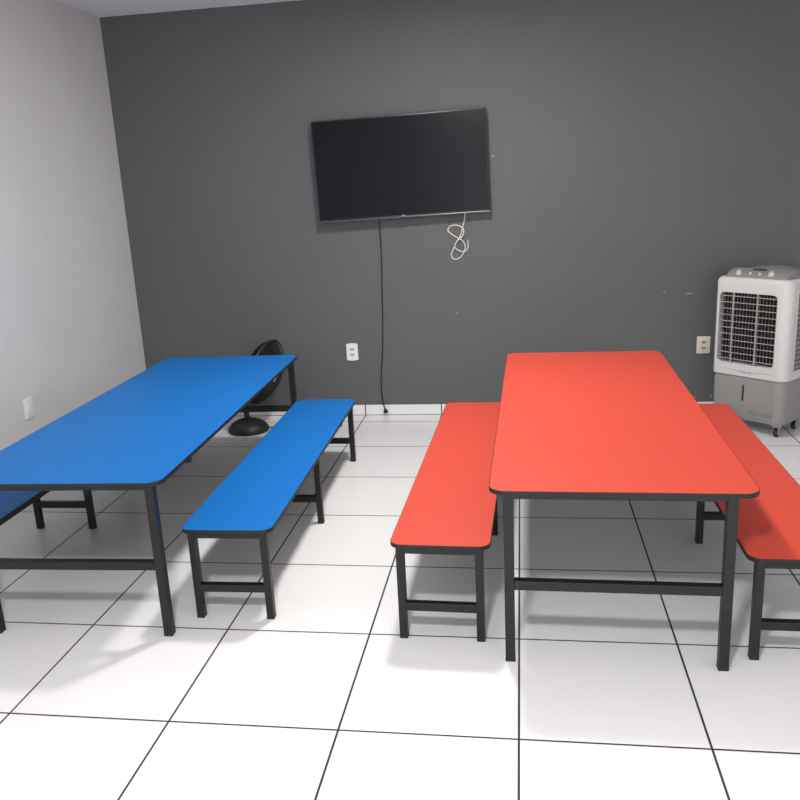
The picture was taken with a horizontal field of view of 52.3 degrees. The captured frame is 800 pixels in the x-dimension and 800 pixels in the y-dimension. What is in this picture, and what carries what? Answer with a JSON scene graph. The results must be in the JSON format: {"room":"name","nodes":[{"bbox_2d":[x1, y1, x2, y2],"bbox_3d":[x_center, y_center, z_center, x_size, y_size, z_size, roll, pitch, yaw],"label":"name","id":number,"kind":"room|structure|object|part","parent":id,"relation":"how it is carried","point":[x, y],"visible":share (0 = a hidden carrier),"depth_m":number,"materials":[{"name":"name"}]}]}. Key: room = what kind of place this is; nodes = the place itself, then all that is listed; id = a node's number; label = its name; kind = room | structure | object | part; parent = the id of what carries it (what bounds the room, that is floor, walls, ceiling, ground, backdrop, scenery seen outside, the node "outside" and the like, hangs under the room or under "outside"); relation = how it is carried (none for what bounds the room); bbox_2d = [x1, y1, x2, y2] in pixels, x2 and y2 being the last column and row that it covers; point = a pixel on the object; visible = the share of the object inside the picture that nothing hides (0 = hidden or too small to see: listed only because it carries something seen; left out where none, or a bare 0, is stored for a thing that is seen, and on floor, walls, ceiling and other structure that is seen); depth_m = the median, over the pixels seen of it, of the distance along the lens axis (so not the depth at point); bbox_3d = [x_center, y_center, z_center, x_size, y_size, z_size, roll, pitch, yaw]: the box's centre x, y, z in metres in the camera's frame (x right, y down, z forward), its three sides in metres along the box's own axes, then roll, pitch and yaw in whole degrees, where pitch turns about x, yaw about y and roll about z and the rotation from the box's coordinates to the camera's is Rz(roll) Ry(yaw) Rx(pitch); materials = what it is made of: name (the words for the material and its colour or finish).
{"room":"break room","nodes":[
{"label":"break room","id":0,"kind":"room"},
{"bbox_2d":[0,0,145,450],"bbox_3d":[-2.745,-0.243,2.409,0.120,3.020,8.200,-1,15,9],"label":"wall","id":1,"kind":"structure","parent":0,"point":[70,328],"depth_m":5.36,"materials":[{"name":"white paint"}]},
{"bbox_2d":[22,397,34,419],"bbox_3d":[-2.283,0.051,5.015,0.013,0.128,0.086,-1,15,9],"label":"switch plate","id":2,"kind":"object","parent":1,"relation":"attached to","point":[27,403],"visible":1,"depth_m":5.00,"materials":[{"name":"white plastic"}]},
{"bbox_2d":[54,0,297,16],"bbox_3d":[0.273,-1.789,1.539,6.377,0.120,8.440,-1,15,9],"label":"ceiling","id":3,"kind":"structure","parent":0,"point":[99,8],"depth_m":5.65,"materials":[{"name":"white paint"}]},
{"bbox_2d":[0,415,799,799],"bbox_3d":[0.425,1.240,2.351,6.377,0.120,8.440,-1,15,9],"label":"floor","id":4,"kind":"structure","parent":0,"point":[604,696],"depth_m":3.10,"materials":[{"name":"white tile"}]},
{"bbox_2d":[0,491,96,528],"bbox_3d":[-1.854,0.507,4.495,0.400,0.408,2.070,-1,15,8],"label":"bench","id":5,"kind":"object","parent":4,"relation":"on","point":[12,503],"visible":0.26,"depth_m":4.43,"materials":[{"name":"blue laminate"}]},
{"bbox_3d":[-1.864,0.318,4.444,0.396,0.016,2.066,-1,15,8],"label":"seat","id":6,"kind":"part","parent":5,"relation":"part of","materials":[{"name":"blue laminate"}]},
{"bbox_3d":[-1.677,0.331,4.419,0.018,0.013,1.980,-1,15,8],"label":"rail","id":7,"kind":"part","parent":5,"relation":"part of","materials":[{"name":"black metal"}]},
{"bbox_3d":[-2.010,0.521,4.494,0.032,0.387,0.032,-1,15,8],"label":"leg","id":8,"kind":"part","parent":5,"relation":"part of","materials":[{"name":"black paint"}]},
{"bbox_3d":[-1.704,0.517,4.454,0.032,0.387,0.032,-1,15,8],"label":"leg","id":9,"kind":"part","parent":5,"relation":"part of","materials":[{"name":"black paint"}]},
{"bbox_2d":[0,355,296,635],"bbox_3d":[-1.255,0.343,4.477,0.925,0.674,2.404,-1,15,7],"label":"dining table","id":10,"kind":"object","parent":4,"relation":"on","point":[139,432],"visible":0.88,"depth_m":3.81,"materials":[{"name":"blue laminate"}]},
{"bbox_3d":[-1.718,0.666,3.385,0.036,0.654,0.036,-1,15,7],"label":"leg","id":11,"kind":"part","parent":10,"relation":"part of","materials":[{"name":"black paint"}]},
{"bbox_3d":[-1.359,0.350,3.258,0.718,0.014,0.035,-1,15,7],"label":"rail","id":12,"kind":"part","parent":10,"relation":"part of","materials":[{"name":"black metal"}]},
{"bbox_3d":[-0.970,0.652,3.296,0.036,0.654,0.036,-1,15,7],"label":"leg","id":13,"kind":"part","parent":10,"relation":"part of","materials":[{"name":"black paint"}]},
{"bbox_3d":[-0.716,0.041,5.527,0.036,0.654,0.036,-1,15,7],"label":"leg","id":14,"kind":"part","parent":10,"relation":"part of","materials":[{"name":"black paint"}]},
{"bbox_2d":[182,399,355,618],"bbox_3d":[-0.595,0.465,4.416,0.396,0.408,2.070,-1,15,7],"label":"bench","id":15,"kind":"object","parent":4,"relation":"on","point":[254,497],"visible":1,"depth_m":3.89,"materials":[{"name":"blue laminate"}]},
{"bbox_3d":[-0.861,0.740,3.462,0.032,0.387,0.032,-1,15,7],"label":"leg","id":16,"kind":"part","parent":15,"relation":"part of","materials":[{"name":"black paint"}]},
{"bbox_3d":[-0.717,0.561,3.395,0.276,0.021,0.031,-1,15,7],"label":"rail","id":17,"kind":"part","parent":15,"relation":"part of","materials":[{"name":"black metal"}]},
{"bbox_3d":[-0.556,0.736,3.422,0.032,0.387,0.032,-1,15,7],"label":"leg","id":18,"kind":"part","parent":15,"relation":"part of","materials":[{"name":"black paint"}]},
{"bbox_3d":[-0.604,0.276,4.365,0.392,0.016,2.066,-1,15,7],"label":"seat","id":19,"kind":"part","parent":15,"relation":"part of","materials":[{"name":"blue laminate"}]},
{"bbox_3d":[-0.436,0.474,4.374,0.032,0.387,0.032,-1,15,7],"label":"leg","id":20,"kind":"part","parent":15,"relation":"part of","materials":[{"name":"black paint"}]},
{"bbox_3d":[-0.317,0.212,5.331,0.032,0.387,0.032,-1,15,7],"label":"leg","id":21,"kind":"part","parent":15,"relation":"part of","materials":[{"name":"black paint"}]},
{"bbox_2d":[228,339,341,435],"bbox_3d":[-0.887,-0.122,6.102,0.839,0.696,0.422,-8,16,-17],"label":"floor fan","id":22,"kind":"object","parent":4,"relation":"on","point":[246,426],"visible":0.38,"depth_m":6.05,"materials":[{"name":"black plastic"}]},
{"bbox_2d":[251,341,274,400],"bbox_3d":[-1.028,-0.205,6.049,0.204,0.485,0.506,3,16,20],"label":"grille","id":23,"kind":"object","parent":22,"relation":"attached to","point":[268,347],"depth_m":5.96,"materials":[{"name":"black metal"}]},
{"bbox_2d":[249,339,282,405],"bbox_3d":[-1.004,-0.202,6.041,0.174,0.498,0.521,2,16,19],"label":"grille","id":24,"kind":"object","parent":22,"relation":"attached to","point":[269,347],"depth_m":5.99,"materials":[{"name":"black plastic"}]},
{"bbox_2d":[390,402,499,641],"bbox_3d":[0.328,0.484,4.169,0.393,0.408,2.074,0,15,10],"label":"bench","id":25,"kind":"object","parent":4,"relation":"on","point":[450,508],"visible":0.8,"depth_m":3.52,"materials":[{"name":"red laminate"}]},
{"bbox_3d":[0.009,0.759,3.228,0.032,0.387,0.032,0,15,10],"label":"leg","id":26,"kind":"part","parent":25,"relation":"part of","materials":[{"name":"black paint"}]},
{"bbox_3d":[0.152,0.582,3.154,0.276,0.021,0.031,0,15,10],"label":"rail","id":27,"kind":"part","parent":25,"relation":"part of","materials":[{"name":"black metal"}]},
{"bbox_3d":[0.318,0.295,4.118,0.389,0.016,2.069,0,15,10],"label":"seat","id":28,"kind":"part","parent":25,"relation":"part of","materials":[{"name":"red laminate"}]},
{"bbox_3d":[0.312,0.758,3.175,0.032,0.387,0.032,0,15,10],"label":"leg","id":29,"kind":"part","parent":25,"relation":"part of","materials":[{"name":"black paint"}]},
{"bbox_3d":[0.476,0.497,4.120,0.032,0.387,0.032,0,15,10],"label":"leg","id":30,"kind":"part","parent":25,"relation":"part of","materials":[{"name":"black paint"}]},
{"bbox_2d":[489,351,759,670],"bbox_3d":[0.970,0.342,4.042,0.929,0.686,2.364,0,15,9],"label":"dining table","id":31,"kind":"object","parent":4,"relation":"on","point":[608,425],"visible":1,"depth_m":3.25,"materials":[{"name":"red laminate"}]},
{"bbox_3d":[0.402,0.656,3.001,0.036,0.666,0.036,0,15,9],"label":"leg","id":32,"kind":"part","parent":31,"relation":"part of","materials":[{"name":"black paint"}]},
{"bbox_3d":[0.763,0.339,2.855,0.727,0.014,0.035,0,15,9],"label":"rail","id":33,"kind":"part","parent":31,"relation":"part of","materials":[{"name":"black metal"}]},
{"bbox_3d":[1.155,0.651,2.877,0.036,0.666,0.036,0,15,9],"label":"leg","id":34,"kind":"part","parent":31,"relation":"part of","materials":[{"name":"black paint"}]},
{"bbox_2d":[695,403,799,659],"bbox_3d":[1.599,0.490,3.911,0.390,0.408,2.065,0,15,9],"label":"bench","id":35,"kind":"object","parent":4,"relation":"on","point":[768,533],"visible":0.56,"depth_m":3.29,"materials":[{"name":"red laminate"}]},
{"bbox_3d":[1.444,0.503,3.916,0.032,0.387,0.032,0,15,9],"label":"leg","id":36,"kind":"part","parent":35,"relation":"part of","materials":[{"name":"black paint"}]},
{"bbox_3d":[1.589,0.300,3.860,0.386,0.016,2.061,0,15,9],"label":"seat","id":37,"kind":"part","parent":35,"relation":"part of","materials":[{"name":"red laminate"}]},
{"bbox_3d":[1.298,0.764,2.968,0.032,0.387,0.032,0,15,9],"label":"leg","id":38,"kind":"part","parent":35,"relation":"part of","materials":[{"name":"black paint"}]},
{"bbox_3d":[1.441,0.586,2.897,0.276,0.021,0.031,0,15,9],"label":"rail","id":39,"kind":"part","parent":35,"relation":"part of","materials":[{"name":"black metal"}]},
{"bbox_2d":[713,265,799,436],"bbox_3d":[2.446,-0.342,5.505,0.361,1.106,0.529,-14,19,-36],"label":"cooler","id":40,"kind":"object","parent":4,"relation":"on","point":[757,350],"visible":0.92,"depth_m":5.37,"materials":[{"name":"grey plastic"}]},
{"bbox_2d":[721,292,776,365],"bbox_3d":[2.322,-0.475,5.409,0.005,0.475,0.400,-14,19,-36],"label":"grille","id":41,"kind":"object","parent":40,"relation":"attached to","point":[748,322],"depth_m":5.40,"materials":[{"name":"grey plastic"}]},
{"bbox_3d":[2.462,-0.042,5.585,0.348,0.304,0.503,-14,19,-36],"label":"water tank","id":42,"kind":"part","parent":40,"relation":"part of","materials":[{"name":"grey plastic"}]},
{"bbox_3d":[2.339,-0.810,5.312,0.132,0.076,0.430,-14,19,-36],"label":"control panel","id":43,"kind":"part","parent":40,"relation":"part of","materials":[{"name":"grey plastic"}]},
{"bbox_3d":[2.376,-0.807,5.218,0.044,0.040,0.040,-14,19,-36],"label":"knob","id":44,"kind":"part","parent":40,"relation":"part of","materials":[{"name":"plastic"}]},
{"bbox_3d":[2.461,-0.849,5.401,0.200,0.076,0.444,-14,19,-36],"label":"lid","id":45,"kind":"part","parent":40,"relation":"part of","materials":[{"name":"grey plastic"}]},
{"bbox_3d":[2.611,-0.460,5.270,0.215,0.547,0.006,-14,19,-36],"label":"intake frame","id":46,"kind":"part","parent":40,"relation":"part of","materials":[{"name":"white plastic"}]},
{"bbox_3d":[2.611,-0.460,5.269,0.196,0.500,0.005,-14,19,-36],"label":"louvre panel","id":47,"kind":"part","parent":40,"relation":"part of","materials":[{"name":"grey plastic"}]},
{"bbox_2d":[100,0,799,405],"bbox_3d":[0.934,-1.368,5.915,6.377,3.020,0.120,-1,15,9],"label":"wall","id":48,"kind":"structure","parent":0,"point":[642,153],"depth_m":5.88,"materials":[{"name":"grey paint"}]},
{"bbox_2d":[346,343,358,360],"bbox_3d":[-0.370,-0.372,6.313,0.090,0.136,0.011,-1,15,9],"label":"wall socket","id":49,"kind":"object","parent":48,"relation":"attached to","point":[351,348],"visible":1,"depth_m":6.31,"materials":[{"name":"white plastic"}]},
{"bbox_2d":[311,107,489,222],"bbox_3d":[0.009,-1.671,5.858,1.245,0.713,0.097,-2,15,8],"label":"television","id":50,"kind":"object","parent":48,"relation":"attached to","point":[436,162],"visible":1,"depth_m":5.81,"materials":[{"name":"black plastic"}]},
{"bbox_2d":[379,219,387,414],"bbox_3d":[-0.144,-0.633,6.190,0.067,1.555,0.027,-1,15,9],"label":"power cord","id":51,"kind":"object","parent":50,"relation":"hanging from","point":[385,409],"visible":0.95,"depth_m":6.20,"materials":[{"name":"black plastic"}]},
{"bbox_3d":[0.028,-1.327,5.904,1.241,0.007,0.008,-2,15,8],"label":"trim","id":52,"kind":"part","parent":50,"relation":"part of","materials":[{"name":"silver metal"}]},
{"bbox_2d":[447,213,468,259],"bbox_3d":[0.422,-1.212,5.957,0.152,0.374,0.027,-1,15,9],"label":"cable","id":53,"kind":"object","parent":50,"relation":"hanging from","point":[460,236],"visible":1,"depth_m":5.96,"materials":[{"name":"white plastic"}]},
{"bbox_2d":[236,402,713,415],"bbox_3d":[0.997,0.066,6.234,6.137,0.083,0.009,-1,15,9],"label":"baseboard","id":54,"kind":"structure","parent":48,"relation":"attached to","point":[402,409],"depth_m":6.38,"materials":[{"name":"white tile"}]},
{"bbox_2d":[696,336,710,353],"bbox_3d":[2.204,-0.400,5.926,0.094,0.126,0.011,-1,15,9],"label":"wall socket","id":55,"kind":"object","parent":48,"relation":"attached to","point":[703,342],"visible":1,"depth_m":5.92,"materials":[{"name":"beige plastic"}]}
]}

